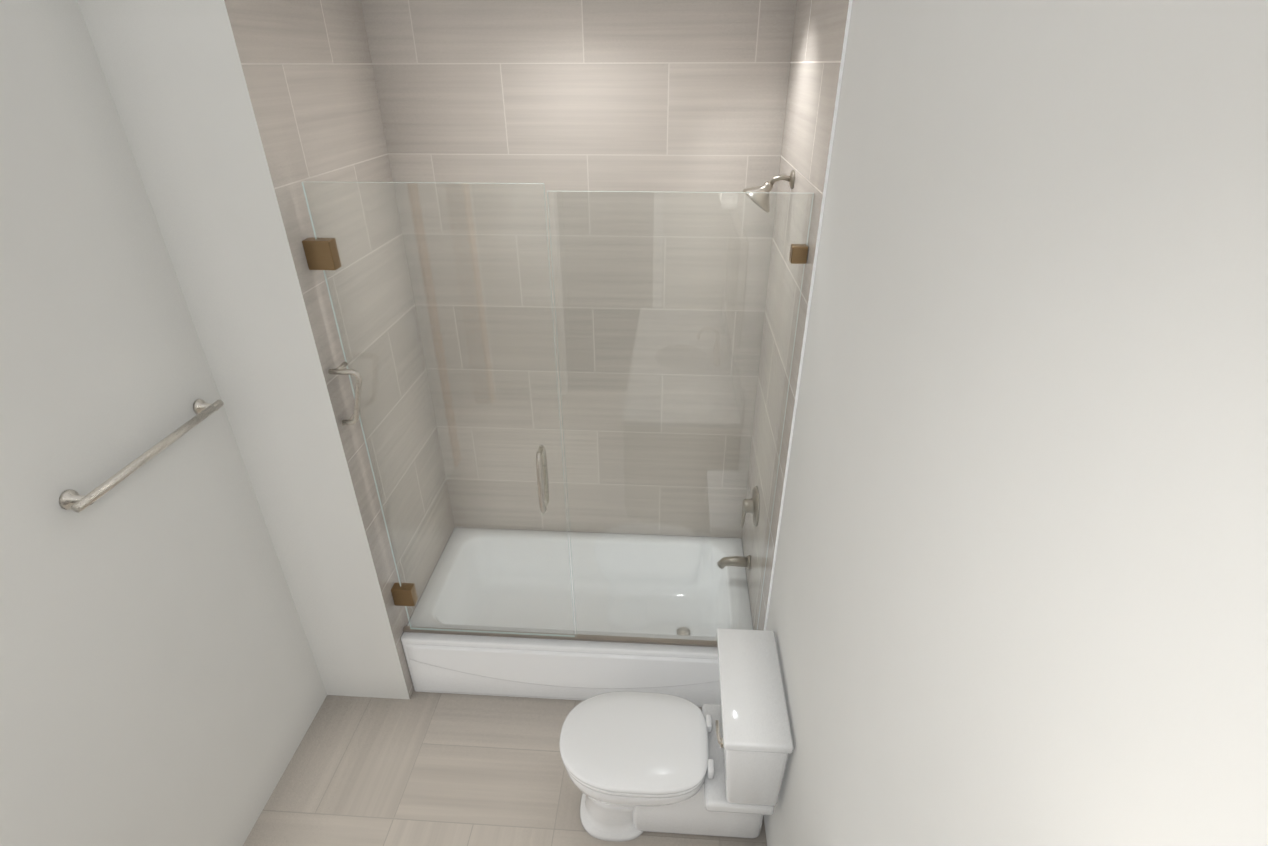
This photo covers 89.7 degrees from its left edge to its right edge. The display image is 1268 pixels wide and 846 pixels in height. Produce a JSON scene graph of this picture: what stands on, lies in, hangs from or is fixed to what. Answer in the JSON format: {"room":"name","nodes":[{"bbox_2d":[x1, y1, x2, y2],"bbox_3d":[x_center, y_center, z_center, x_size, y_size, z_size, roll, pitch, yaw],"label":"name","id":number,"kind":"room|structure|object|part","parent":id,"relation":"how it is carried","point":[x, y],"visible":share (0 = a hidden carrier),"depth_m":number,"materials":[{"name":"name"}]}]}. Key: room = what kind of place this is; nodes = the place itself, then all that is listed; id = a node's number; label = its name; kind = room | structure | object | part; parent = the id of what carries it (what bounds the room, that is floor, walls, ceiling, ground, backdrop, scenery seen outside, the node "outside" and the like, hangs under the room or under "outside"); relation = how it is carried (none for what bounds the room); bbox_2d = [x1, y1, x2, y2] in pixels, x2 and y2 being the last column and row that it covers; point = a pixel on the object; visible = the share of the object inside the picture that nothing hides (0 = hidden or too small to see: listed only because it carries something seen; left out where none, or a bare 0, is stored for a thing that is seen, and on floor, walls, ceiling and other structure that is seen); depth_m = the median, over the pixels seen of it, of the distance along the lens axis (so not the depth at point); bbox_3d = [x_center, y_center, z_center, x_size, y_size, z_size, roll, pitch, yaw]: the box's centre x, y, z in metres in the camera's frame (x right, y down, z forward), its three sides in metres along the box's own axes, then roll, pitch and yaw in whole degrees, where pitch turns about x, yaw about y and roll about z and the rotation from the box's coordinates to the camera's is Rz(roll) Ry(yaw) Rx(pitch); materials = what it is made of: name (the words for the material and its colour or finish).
{"room":"bathroom","nodes":[
{"label":"bathroom","id":0,"kind":"room"},
{"bbox_2d":[0,0,326,845],"bbox_3d":[-1.473,0.246,1.817,0.120,2.740,2.690,2,29,3],"label":"wall","id":1,"kind":"structure","parent":0,"point":[160,680],"depth_m":1.72,"materials":[{"name":"paint"}]},
{"bbox_2d":[59,399,223,512],"bbox_3d":[-1.376,0.073,1.819,0.062,0.052,0.565,2,29,3],"label":"towel bar","id":2,"kind":"object","parent":1,"relation":"attached to","point":[74,501],"visible":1,"depth_m":1.74,"materials":[{"name":"silver metal"}]},
{"bbox_2d":[77,0,454,698],"bbox_3d":[-1.170,-0.160,2.538,0.380,2.740,0.800,2,29,3],"label":"wall","id":3,"kind":"structure","parent":0,"point":[241,120],"depth_m":2.08,"materials":[{"name":"paint"}]},
{"bbox_2d":[243,690,766,845],"bbox_3d":[-1.022,1.784,1.976,3.150,0.100,3.860,2,29,3],"label":"floor","id":4,"kind":"structure","parent":0,"point":[430,769],"depth_m":2.52,"materials":[{"name":"tile"}]},
{"bbox_2d":[401,527,752,706],"bbox_3d":[-0.221,0.907,3.082,1.508,0.340,0.772,2,29,3],"label":"bathtub","id":5,"kind":"object","parent":4,"relation":"on","point":[516,667],"visible":0.73,"depth_m":3.11,"materials":[{"name":"ceramic"}]},
{"bbox_2d":[301,182,813,646],"bbox_3d":[-0.246,0.122,2.260,1.510,1.834,0.138,2,29,3],"label":"glass","id":6,"kind":"object","parent":5,"relation":"on","point":[321,253],"visible":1,"depth_m":2.17,"materials":[{"name":"clear glass"}]},
{"bbox_3d":[-0.610,0.102,2.286,0.712,1.823,0.010,2,29,3],"label":"door","id":7,"kind":"part","parent":6,"relation":"part of","materials":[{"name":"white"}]},
{"bbox_3d":[-0.333,0.206,2.325,0.019,0.263,0.119,2,29,3],"label":"handle","id":8,"kind":"part","parent":6,"relation":"part of","materials":[{"name":"silver metal"}]},
{"bbox_2d":[559,628,793,841],"bbox_3d":[0.111,1.146,2.241,0.739,0.746,0.444,2,29,3],"label":"toilet","id":9,"kind":"object","parent":4,"relation":"on","point":[637,764],"visible":1,"depth_m":2.15,"materials":[{"name":"ceramic"}]},
{"bbox_3d":[0.006,1.302,2.337,0.507,0.380,0.364,2,29,3],"label":"bowl","id":10,"kind":"part","parent":9,"relation":"part of","materials":[{"name":"ceramic"}]},
{"bbox_3d":[0.007,1.107,2.228,0.532,0.052,0.379,2,29,3],"label":"seat","id":11,"kind":"part","parent":9,"relation":"part of","materials":[{"name":"plastic"}]},
{"bbox_3d":[0.267,0.963,1.982,0.023,0.029,0.095,2,29,3],"label":"handle","id":12,"kind":"part","parent":9,"relation":"part of","materials":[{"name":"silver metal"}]},
{"bbox_3d":[0.378,0.986,2.132,0.202,0.361,0.444,2,29,3],"label":"tank","id":13,"kind":"part","parent":9,"relation":"part of","materials":[{"name":"ceramic"}]},
{"bbox_2d":[361,0,796,538],"bbox_3d":[-0.393,-0.359,2.887,2.120,2.740,0.100,2,29,3],"label":"wall","id":14,"kind":"structure","parent":0,"point":[651,97],"depth_m":2.56,"materials":[{"name":"tile"}]},
{"bbox_2d":[742,0,852,629],"bbox_3d":[0.582,-0.106,2.432,0.108,2.740,0.815,2,29,3],"label":"tiled wall","id":15,"kind":"structure","parent":0,"point":[820,37],"depth_m":2.10,"materials":[{"name":"tile"}]},
{"bbox_2d":[717,170,794,568],"bbox_3d":[0.451,-0.083,2.538,0.163,1.734,0.176,2,29,3],"label":"shower fixture","id":16,"kind":"object","parent":15,"relation":"attached to","point":[767,186],"depth_m":2.70,"materials":[{"name":"silver metal"}]},
{"bbox_2d":[764,0,1267,845],"bbox_3d":[0.467,0.813,0.796,0.100,2.740,2.945,2,29,3],"label":"wall","id":17,"kind":"structure","parent":0,"point":[1018,596],"depth_m":0.69,"materials":[{"name":"paint"}]}
]}

